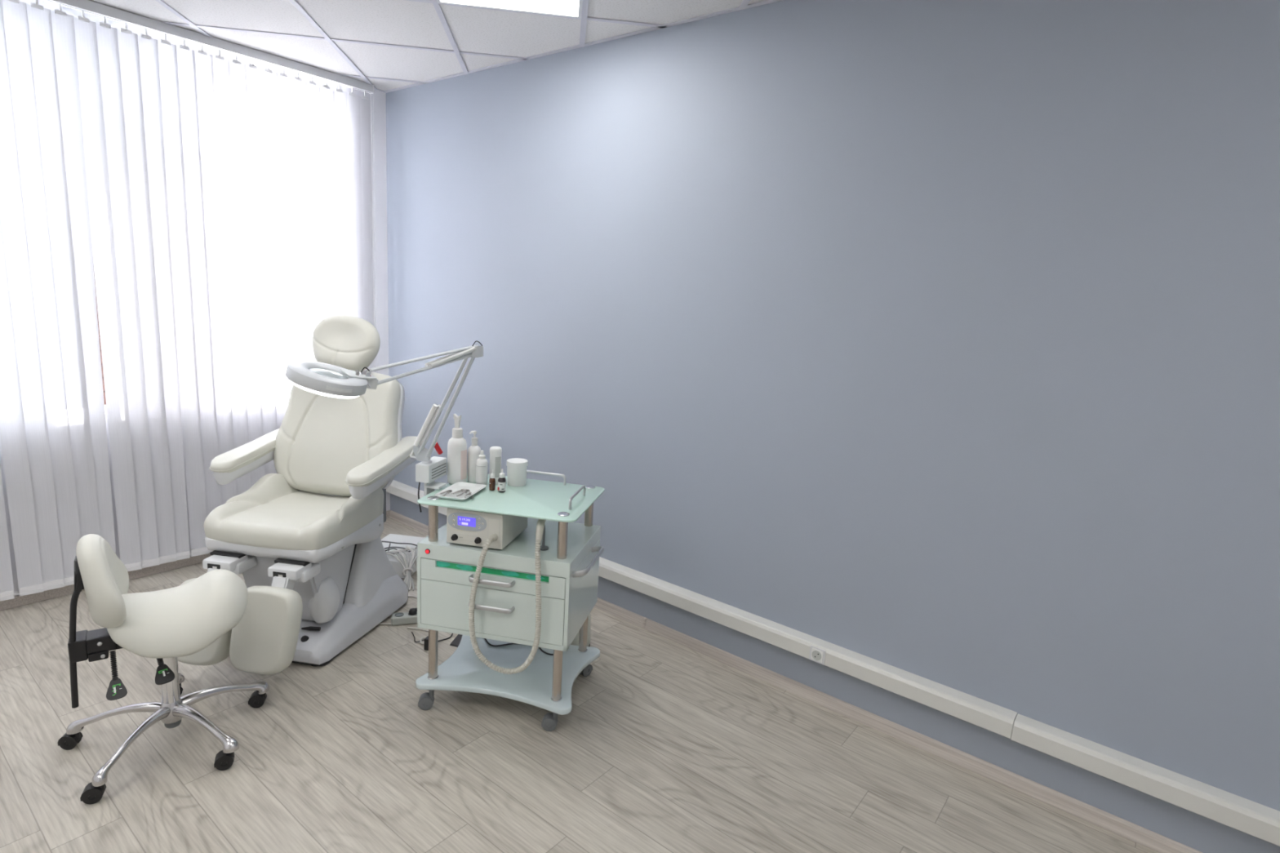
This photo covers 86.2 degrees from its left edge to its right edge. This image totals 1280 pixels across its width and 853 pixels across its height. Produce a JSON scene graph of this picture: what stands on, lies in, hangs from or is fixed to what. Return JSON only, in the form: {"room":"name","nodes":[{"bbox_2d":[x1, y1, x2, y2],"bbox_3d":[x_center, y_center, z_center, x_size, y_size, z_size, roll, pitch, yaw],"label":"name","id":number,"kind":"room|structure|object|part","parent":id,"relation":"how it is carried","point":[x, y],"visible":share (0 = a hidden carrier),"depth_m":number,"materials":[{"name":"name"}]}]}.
{"room":"beauty treatment room","nodes":[
{"label":"beauty treatment room","id":0,"kind":"room"},
{"bbox_2d":[0,0,390,595],"bbox_3d":[-3.042,-0.494,2.876,0.300,2.700,4.189,12,14,37],"label":"window frame","id":1,"kind":"structure","parent":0,"point":[379,130],"depth_m":4.15,"materials":[{"name":"white paint"}]},
{"bbox_2d":[0,511,389,610],"bbox_3d":[-3.002,0.831,3.027,0.014,0.050,4.173,12,14,37],"label":"baseboard","id":2,"kind":"structure","parent":1,"relation":"attached to","point":[18,601],"depth_m":3.32,"materials":[{"name":"white plastic"}]},
{"bbox_2d":[89,0,764,90],"bbox_3d":[-0.491,-1.351,0.706,6.660,0.100,4.389,12,14,37],"label":"ceiling","id":3,"kind":"structure","parent":0,"point":[397,22],"depth_m":3.07,"materials":[{"name":"tile"}]},
{"bbox_2d":[0,0,377,601],"bbox_3d":[-2.565,-0.545,3.114,0.060,2.633,2.961,12,14,37],"label":"vertical blind","id":4,"kind":"object","parent":3,"relation":"hanging from","point":[223,208],"visible":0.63,"depth_m":3.33,"materials":[{"name":"white fabric"}]},
{"bbox_3d":[-2.605,0.721,3.395,0.002,0.011,2.849,12,14,37],"label":"link chain","id":5,"kind":"part","parent":4,"relation":"part of","materials":[{"name":"white plastic"}]},
{"bbox_3d":[-1.613,-1.100,4.156,0.005,1.731,0.018,12,14,37],"label":"control chain","id":6,"kind":"part","parent":4,"relation":"part of","materials":[{"name":"white plastic"}]},
{"bbox_2d":[155,0,750,89],"bbox_3d":[-0.407,-1.280,0.649,6.254,0.006,4.205,12,14,37],"label":"ceiling grid","id":7,"kind":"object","parent":3,"relation":"attached to","point":[584,17],"depth_m":3.20,"materials":[{"name":"metal"}]},
{"bbox_2d":[436,0,582,18],"bbox_3d":[-0.495,-1.640,2.508,0.576,0.005,0.576,2,11,-7],"label":"recessed light","id":8,"kind":"object","parent":3,"relation":"in","point":[567,8],"visible":1,"depth_m":2.74,"materials":[{"name":"white plastic"}]},
{"bbox_2d":[0,517,1158,852],"bbox_3d":[-0.647,1.395,1.231,6.640,0.100,4.389,12,14,37],"label":"floor","id":9,"kind":"structure","parent":0,"point":[666,745],"depth_m":2.31,"materials":[{"name":"grey wood"}]},
{"bbox_2d":[57,533,269,804],"bbox_3d":[-1.593,0.695,2.287,0.613,0.761,0.570,-4,13,-34],"label":"stool","id":10,"kind":"object","parent":9,"relation":"on","point":[164,625],"visible":1,"depth_m":2.17,"materials":[{"name":"leather"}]},
{"bbox_3d":[-1.728,0.658,2.113,0.024,0.434,0.073,11,13,34],"label":"rod","id":11,"kind":"part","parent":10,"relation":"part of","materials":[{"name":"black plastic"}]},
{"bbox_3d":[-1.682,0.476,2.144,0.114,0.290,0.310,-4,13,-34],"label":"backrest","id":12,"kind":"part","parent":10,"relation":"part of","materials":[{"name":"beige leather"}]},
{"bbox_3d":[-1.635,0.744,2.127,0.016,0.078,0.074,-5,14,-39],"label":"lever","id":13,"kind":"part","parent":10,"relation":"part of","materials":[{"name":"black plastic"}]},
{"bbox_3d":[-1.745,0.969,2.291,0.299,0.087,0.042,1,11,-13],"label":"leg","id":14,"kind":"part","parent":10,"relation":"part of","materials":[{"name":"metal"}]},
{"bbox_3d":[-1.597,0.677,2.252,0.240,0.040,0.130,-4,13,-34],"label":"seat plate","id":15,"kind":"part","parent":10,"relation":"part of","materials":[{"name":"black plastic"}]},
{"bbox_3d":[-1.606,1.001,2.170,0.042,0.087,0.299,4,11,5],"label":"leg","id":16,"kind":"part","parent":10,"relation":"part of","materials":[{"name":"metal"}]},
{"bbox_3d":[-1.530,0.727,2.176,0.084,0.065,0.016,14,15,43],"label":"lever","id":17,"kind":"part","parent":10,"relation":"part of","materials":[{"name":"black plastic"}]},
{"bbox_3d":[-1.533,0.599,2.278,0.395,0.195,0.360,-4,13,-34],"label":"seat","id":18,"kind":"part","parent":10,"relation":"part of","materials":[{"name":"beige leather"}]},
{"bbox_3d":[-1.670,0.941,2.460,0.042,0.087,0.299,-3,13,-31],"label":"leg","id":19,"kind":"part","parent":10,"relation":"part of","materials":[{"name":"metal"}]},
{"bbox_3d":[-1.444,0.992,2.265,0.299,0.087,0.042,8,12,22],"label":"leg","id":20,"kind":"part","parent":10,"relation":"part of","materials":[{"name":"metal"}]},
{"bbox_3d":[-1.484,0.955,2.444,0.042,0.087,0.299,13,14,40],"label":"leg","id":21,"kind":"part","parent":10,"relation":"part of","materials":[{"name":"metal"}]},
{"bbox_2d":[177,315,417,675],"bbox_3d":[-1.456,0.247,2.925,0.738,1.414,0.994,5,11,8],"label":"chair","id":22,"kind":"object","parent":9,"relation":"on","point":[313,562],"visible":0.85,"depth_m":2.97,"materials":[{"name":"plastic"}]},
{"bbox_3d":[-1.647,0.507,2.762,0.130,0.012,0.080,5,11,8],"label":"hinge plate","id":23,"kind":"part","parent":22,"relation":"part of","materials":[{"name":"black metal"}]},
{"bbox_3d":[-1.371,0.530,2.725,0.130,0.012,0.080,5,11,8],"label":"hinge plate","id":24,"kind":"part","parent":22,"relation":"part of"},
{"bbox_2d":[203,473,383,550],"bbox_3d":[-1.463,0.345,2.934,0.545,0.176,0.543,5,11,8],"label":"seat cushion","id":25,"kind":"object","parent":22,"relation":"on","point":[273,513],"depth_m":2.86,"materials":[{"name":"beige leather"}]},
{"bbox_3d":[-1.399,0.889,2.856,0.030,0.032,0.030,5,11,8],"label":"knob","id":26,"kind":"part","parent":22,"relation":"part of","materials":[{"name":"black plastic"}]},
{"bbox_3d":[-1.343,0.733,2.910,0.110,0.185,0.144,5,11,8],"label":"motor","id":27,"kind":"part","parent":22,"relation":"part of","materials":[{"name":"white plastic"}]},
{"bbox_2d":[273,370,400,496],"bbox_3d":[-1.398,0.024,3.208,0.587,0.572,0.286,5,11,8],"label":"backrest cushion","id":28,"kind":"object","parent":22,"relation":"on","point":[319,439],"depth_m":3.14,"materials":[{"name":"beige leather"}]},
{"bbox_2d":[381,533,424,578],"bbox_3d":[-1.374,0.734,3.885,0.300,0.105,0.380,5,11,8],"label":"box","id":29,"kind":"object","parent":9,"relation":"on","point":[397,566],"visible":0.24,"depth_m":3.89,"materials":[{"name":"white plastic"}]},
{"bbox_2d":[382,541,417,546],"bbox_3d":[-1.247,0.748,3.767,0.528,0.135,0.207,12,14,37],"label":"power cable","id":30,"kind":"object","parent":29,"relation":"on","point":[382,541],"visible":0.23,"depth_m":3.88,"materials":[{"name":"grey plastic"}]},
{"bbox_2d":[384,546,417,551],"bbox_3d":[-1.315,0.682,3.814,0.260,0.015,0.120,-5,14,-38],"label":"power cable","id":31,"kind":"object","parent":29,"relation":"on","point":[416,546],"visible":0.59,"depth_m":3.82,"materials":[{"name":"white plastic"}]},
{"bbox_2d":[385,547,417,591],"bbox_3d":[-1.275,0.752,3.700,0.340,0.147,0.228,12,14,37],"label":"cable bundle","id":32,"kind":"object","parent":29,"relation":"attached to","point":[408,580],"visible":0.81,"depth_m":3.67,"materials":[{"name":"white plastic"}]},
{"bbox_2d":[385,542,399,554],"bbox_3d":[-1.363,0.680,3.775,0.108,0.024,0.115,6,11,11],"label":"power cable","id":33,"kind":"object","parent":32,"relation":"on","point":[388,549],"visible":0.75,"depth_m":3.78,"materials":[{"name":"grey plastic"}]},
{"bbox_2d":[391,612,417,625],"bbox_3d":[-1.047,0.905,3.256,0.255,0.042,0.056,0,12,-19],"label":"power strip","id":34,"kind":"object","parent":9,"relation":"on","point":[404,618],"visible":0.51,"depth_m":3.21,"materials":[{"name":"grey plastic"}]},
{"bbox_2d":[394,612,404,617],"bbox_3d":[-1.133,0.886,3.222,0.041,0.002,0.041,0,12,-19],"label":"outlet","id":35,"kind":"object","parent":34,"relation":"attached to","point":[396,615],"depth_m":3.22,"materials":[{"name":"white plastic"}]},
{"bbox_2d":[408,608,417,615],"bbox_3d":[-0.998,0.897,3.255,0.195,0.068,0.040,2,11,-7],"label":"plug","id":36,"kind":"object","parent":34,"relation":"attached to","point":[412,611],"visible":0.37,"depth_m":3.23,"materials":[{"name":"black plastic"}]},
{"bbox_2d":[405,546,417,571],"bbox_3d":[-1.163,0.766,3.676,0.404,0.144,0.070,12,14,37],"label":"power cable","id":37,"kind":"object","parent":9,"relation":"on","point":[407,547],"visible":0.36,"depth_m":3.71,"materials":[{"name":"white plastic"}]},
{"bbox_2d":[407,626,428,644],"bbox_3d":[-0.989,0.948,3.129,0.082,0.015,0.206,-5,14,-38],"label":"power cable","id":38,"kind":"object","parent":9,"relation":"on","point":[411,628],"visible":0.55,"depth_m":3.17,"materials":[{"name":"white plastic"}]},
{"bbox_2d":[424,635,428,650],"bbox_3d":[-0.921,0.952,3.013,0.048,0.062,0.032,6,11,11],"label":"power adapter","id":39,"kind":"object","parent":9,"relation":"on","point":[426,639],"visible":0.35,"depth_m":3.00,"materials":[{"name":"black plastic"}]},
{"bbox_2d":[437,633,453,641],"bbox_3d":[-0.890,0.963,3.106,0.026,0.006,0.113,12,14,37],"label":"power cable","id":40,"kind":"object","parent":9,"relation":"on","point":[451,633],"visible":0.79,"depth_m":3.10,"materials":[{"name":"black plastic"}]},
{"bbox_2d":[449,634,462,647],"bbox_3d":[-0.797,0.956,3.100,0.070,0.035,0.120,7,11,18],"label":"switch","id":41,"kind":"object","parent":9,"relation":"on","point":[455,642],"visible":0.29,"depth_m":3.08,"materials":[{"name":"black plastic"}]},
{"bbox_2d":[415,470,604,731],"bbox_3d":[-0.473,0.638,2.644,0.639,0.869,0.486,6,11,11],"label":"trolley","id":42,"kind":"object","parent":9,"relation":"on","point":[504,611],"visible":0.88,"depth_m":2.48,"materials":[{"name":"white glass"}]},
{"bbox_2d":[285,340,483,512],"bbox_3d":[-0.790,0.053,2.243,0.265,0.658,0.759,7,12,18],"label":"lamp","id":43,"kind":"object","parent":42,"relation":"attached to","point":[322,379],"visible":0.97,"depth_m":2.23,"materials":[{"name":"white metal"}]},
{"bbox_3d":[-0.692,-0.204,2.228,0.020,0.107,0.452,9,12,28],"label":"arm","id":44,"kind":"part","parent":43,"relation":"part of"},
{"bbox_3d":[-0.756,0.082,2.561,0.037,0.047,0.021,-4,13,-35],"label":"tension knob","id":45,"kind":"part","parent":43,"relation":"part of","materials":[{"name":"red plastic"}]},
{"bbox_3d":[-0.696,-0.077,2.476,0.225,0.429,0.046,6,11,13],"label":"arm","id":46,"kind":"part","parent":43,"relation":"part of"},
{"bbox_3d":[-0.763,0.609,2.526,0.034,0.700,0.034,6,11,11],"label":"post","id":47,"kind":"part","parent":42,"relation":"part of","materials":[{"name":"metal"}]},
{"bbox_2d":[447,413,466,484],"bbox_3d":[-0.707,0.085,2.650,0.074,0.272,0.073,6,11,11],"label":"pump bottle","id":48,"kind":"object","parent":42,"relation":"on","point":[457,444],"visible":0.98,"depth_m":2.63,"materials":[{"name":"white plastic"}]},
{"bbox_2d":[435,481,486,501],"bbox_3d":[-0.662,0.242,2.537,0.124,0.014,0.196,6,11,11],"label":"tray","id":49,"kind":"object","parent":42,"relation":"on","point":[474,488],"visible":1,"depth_m":2.55,"materials":[{"name":"white metal"}]},
{"bbox_2d":[434,489,452,496],"bbox_3d":[-0.711,0.242,2.495,0.036,0.015,0.068,10,13,30],"label":"nail clippers","id":50,"kind":"object","parent":49,"relation":"on","point":[447,491],"visible":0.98,"depth_m":2.50,"materials":[{"name":"metal"}]},
{"bbox_2d":[451,488,470,496],"bbox_3d":[-0.652,0.240,2.510,0.036,0.015,0.068,13,14,40],"label":"nail clippers","id":51,"kind":"object","parent":49,"relation":"on","point":[465,491],"visible":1,"depth_m":2.51,"materials":[{"name":"metal"}]},
{"bbox_3d":[-0.659,0.238,2.512,0.066,0.013,0.006,-3,13,-31],"label":"handle","id":52,"kind":"part","parent":51,"relation":"part of","materials":[{"name":"metal"}]},
{"bbox_2d":[464,491,473,498],"bbox_3d":[-0.622,0.249,2.496,0.032,0.011,0.064,2,11,-9],"label":"nail clippers","id":53,"kind":"object","parent":49,"relation":"on","point":[469,492],"visible":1,"depth_m":2.50,"materials":[{"name":"metal"}]},
{"bbox_2d":[466,431,480,483],"bbox_3d":[-0.650,0.117,2.685,0.052,0.204,0.052,6,11,11],"label":"pump bottle","id":54,"kind":"object","parent":42,"relation":"on","point":[473,451],"visible":0.89,"depth_m":2.67,"materials":[{"name":"white plastic"}]},
{"bbox_2d":[475,450,487,485],"bbox_3d":[-0.610,0.161,2.636,0.044,0.141,0.044,5,11,11],"label":"spray bottle","id":55,"kind":"object","parent":42,"relation":"on","point":[482,462],"visible":0.98,"depth_m":2.62,"materials":[{"name":"white plastic"}]},
{"bbox_3d":[-0.529,0.639,2.422,0.167,0.018,0.034,6,11,11],"label":"drawer handle","id":56,"kind":"part","parent":42,"relation":"part of","materials":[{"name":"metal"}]},
{"bbox_3d":[-0.523,0.544,2.404,0.167,0.018,0.034,6,11,11],"label":"drawer handle","id":57,"kind":"part","parent":42,"relation":"part of","materials":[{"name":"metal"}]},
{"bbox_2d":[488,469,495,490],"bbox_3d":[-0.560,0.202,2.599,0.024,0.080,0.024,5,11,11],"label":"vial","id":58,"kind":"object","parent":42,"relation":"on","point":[491,481],"visible":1,"depth_m":2.59,"materials":[{"name":"brown glass"}]},
{"bbox_3d":[-0.562,0.218,2.603,0.023,0.047,0.023,6,11,11],"label":"glass","id":59,"kind":"part","parent":58,"relation":"part of","materials":[{"name":"brown glass"}]},
{"bbox_3d":[-0.531,0.661,2.453,0.543,0.174,0.016,6,11,11],"label":"drawer","id":60,"kind":"part","parent":42,"relation":"part of","materials":[{"name":"green paint"}]},
{"bbox_3d":[-0.524,0.536,2.428,0.543,0.077,0.016,6,11,11],"label":"drawer","id":61,"kind":"part","parent":42,"relation":"part of","materials":[{"name":"green paint"}]},
{"bbox_2d":[488,446,502,484],"bbox_3d":[-0.566,0.152,2.681,0.047,0.146,0.047,6,11,11],"label":"bottle","id":62,"kind":"object","parent":42,"relation":"on","point":[495,452],"visible":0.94,"depth_m":2.66,"materials":[{"name":"white plastic"}]},
{"bbox_2d":[446,507,548,674],"bbox_3d":[-0.497,0.570,2.531,0.383,0.570,0.321,6,11,11],"label":"pedicure machine","id":63,"kind":"object","parent":42,"relation":"on","point":[484,530],"visible":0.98,"depth_m":2.41,"materials":[{"name":"white plastic"}]},
{"bbox_3d":[-0.660,0.395,2.432,0.023,0.023,0.014,6,11,11],"label":"knob","id":64,"kind":"part","parent":63,"relation":"part of","materials":[{"name":"black plastic"}]},
{"bbox_3d":[-0.615,0.396,2.429,0.087,0.018,0.001,5,11,10],"label":"plate","id":65,"kind":"part","parent":63,"relation":"part of","materials":[{"name":"white plastic"}]},
{"bbox_3d":[-0.611,0.337,2.418,0.148,0.066,0.001,6,11,11],"label":"control panel","id":66,"kind":"part","parent":63,"relation":"part of","materials":[{"name":"beige plastic"}]},
{"bbox_3d":[-0.573,0.403,2.415,0.023,0.023,0.014,6,11,11],"label":"knob","id":67,"kind":"part","parent":63,"relation":"part of","materials":[{"name":"black plastic"}]},
{"bbox_3d":[-0.560,0.340,2.539,0.213,0.129,0.251,6,11,11],"label":"casing","id":68,"kind":"part","parent":63,"relation":"part of","materials":[{"name":"white plastic"}]},
{"bbox_3d":[-0.514,0.374,2.404,0.042,0.103,0.001,5,11,10],"label":"hose plate","id":69,"kind":"part","parent":63,"relation":"part of","materials":[{"name":"white plastic"}]},
{"bbox_2d":[490,533,497,542],"bbox_3d":[-0.513,0.390,2.396,0.026,0.026,0.022,6,11,11],"label":"socket","id":70,"kind":"object","parent":63,"relation":"attached to","point":[494,537],"depth_m":2.39,"materials":[{"name":"white plastic"}]},
{"bbox_2d":[497,468,506,492],"bbox_3d":[-0.521,0.203,2.582,0.030,0.089,0.030,5,11,11],"label":"dropper bottle","id":71,"kind":"object","parent":42,"relation":"on","point":[501,481],"visible":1,"depth_m":2.57,"materials":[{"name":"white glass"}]},
{"bbox_3d":[-0.522,0.219,2.586,0.029,0.056,0.029,6,11,11],"label":"glass","id":72,"kind":"part","parent":71,"relation":"part of","materials":[{"name":"glass"}]},
{"bbox_2d":[415,635,599,715],"bbox_3d":[-0.505,0.955,2.715,0.610,0.022,0.463,6,11,11],"label":"shelf","id":73,"kind":"object","parent":42,"relation":"attached to","point":[463,671],"depth_m":2.64,"materials":[{"name":"white plastic"}]},
{"bbox_3d":[-0.466,0.258,2.572,0.588,0.007,0.440,6,11,11],"label":"glass","id":74,"kind":"part","parent":42,"relation":"part of","materials":[{"name":"green glass"}]},
{"bbox_2d":[506,457,528,486],"bbox_3d":[-0.484,0.181,2.692,0.083,0.096,0.083,6,11,11],"label":"jar","id":75,"kind":"object","parent":42,"relation":"on","point":[516,467],"visible":1,"depth_m":2.66,"materials":[{"name":"white plastic"}]},
{"bbox_3d":[-0.482,0.143,2.684,0.083,0.020,0.083,6,11,11],"label":"lid","id":76,"kind":"part","parent":75,"relation":"part of","materials":[{"name":"white plastic"}]},
{"bbox_2d":[484,638,553,655],"bbox_3d":[-0.495,0.914,2.851,0.345,0.006,0.069,5,11,10],"label":"power cable","id":77,"kind":"object","parent":42,"relation":"on","point":[486,640],"visible":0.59,"depth_m":2.84,"materials":[{"name":"plastic"}]},
{"bbox_3d":[-0.406,0.201,2.744,0.231,0.044,0.010,6,11,11],"label":"guard rail","id":78,"kind":"part","parent":42,"relation":"part of","materials":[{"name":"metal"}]},
{"bbox_3d":[-0.286,0.655,2.436,0.034,0.700,0.034,6,11,11],"label":"post","id":79,"kind":"part","parent":42,"relation":"part of","materials":[{"name":"metal"}]},
{"bbox_3d":[-0.229,0.257,2.510,0.010,0.044,0.191,6,11,11],"label":"guard rail","id":80,"kind":"part","parent":42,"relation":"part of","materials":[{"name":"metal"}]},
{"bbox_3d":[-0.219,0.592,2.784,0.034,0.700,0.034,6,11,11],"label":"post","id":81,"kind":"part","parent":42,"relation":"part of","materials":[{"name":"metal"}]},
{"bbox_3d":[-0.187,0.491,2.505,0.055,0.034,0.262,6,11,11],"label":"handle","id":82,"kind":"part","parent":42,"relation":"part of","materials":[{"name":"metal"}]},
{"bbox_2d":[385,0,1279,852],"bbox_3d":[0.774,-0.220,2.636,6.640,2.700,0.120,12,14,37],"label":"wall","id":83,"kind":"structure","parent":0,"point":[938,341],"depth_m":2.39,"materials":[{"name":"blue paint"}]},
{"bbox_2d":[376,0,781,93],"bbox_3d":[-0.408,-1.281,0.650,6.240,0.004,4.189,12,14,37],"label":"trim","id":84,"kind":"structure","parent":83,"relation":"attached to","point":[765,2],"depth_m":3.08,"materials":[{"name":"metal"}]},
{"bbox_2d":[642,617,647,629],"bbox_3d":[0.024,0.954,3.319,0.014,0.052,0.018,12,14,37],"label":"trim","id":85,"kind":"structure","parent":83,"relation":"attached to","point":[645,618],"depth_m":3.31,"materials":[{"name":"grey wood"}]},
{"bbox_2d":[386,480,1017,738],"bbox_3d":[-0.222,0.700,3.454,3.798,0.073,0.058,12,14,37],"label":"cable trunking","id":86,"kind":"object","parent":83,"relation":"attached to","point":[995,718],"depth_m":2.73,"materials":[{"name":"white plastic"}]},
{"bbox_2d":[389,510,1202,852],"bbox_3d":[0.732,1.103,2.774,6.240,0.050,0.017,12,14,37],"label":"baseboard","id":87,"kind":"structure","parent":83,"relation":"attached to","point":[1157,842],"depth_m":2.54,"materials":[{"name":"white plastic"}]},
{"bbox_2d":[808,645,826,664],"bbox_3d":[0.699,0.903,2.702,0.064,0.060,0.008,12,14,37],"label":"wall socket","id":88,"kind":"object","parent":83,"relation":"attached to","point":[817,655],"visible":1,"depth_m":2.70,"materials":[{"name":"white plastic"}]},
{"bbox_3d":[0.698,0.903,2.701,0.048,0.047,0.004,12,14,37],"label":"plate","id":89,"kind":"part","parent":88,"relation":"part of","materials":[{"name":"white plastic"}]},
{"bbox_2d":[1010,713,1279,846],"bbox_3d":[2.215,1.213,1.574,2.440,0.073,0.058,12,14,37],"label":"cable trunking","id":90,"kind":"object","parent":83,"relation":"attached to","point":[1262,822],"depth_m":2.06,"materials":[{"name":"white plastic"}]},
{"label":"outside","id":91,"kind":"structure","parent":0,"visible":0},
{"bbox_2d":[92,254,106,404],"bbox_3d":[-2.707,-0.539,3.647,0.160,2.005,0.426,12,14,37],"label":"wall","id":92,"kind":"structure","parent":91,"point":[104,389],"depth_m":3.50,"materials":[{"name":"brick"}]}
]}

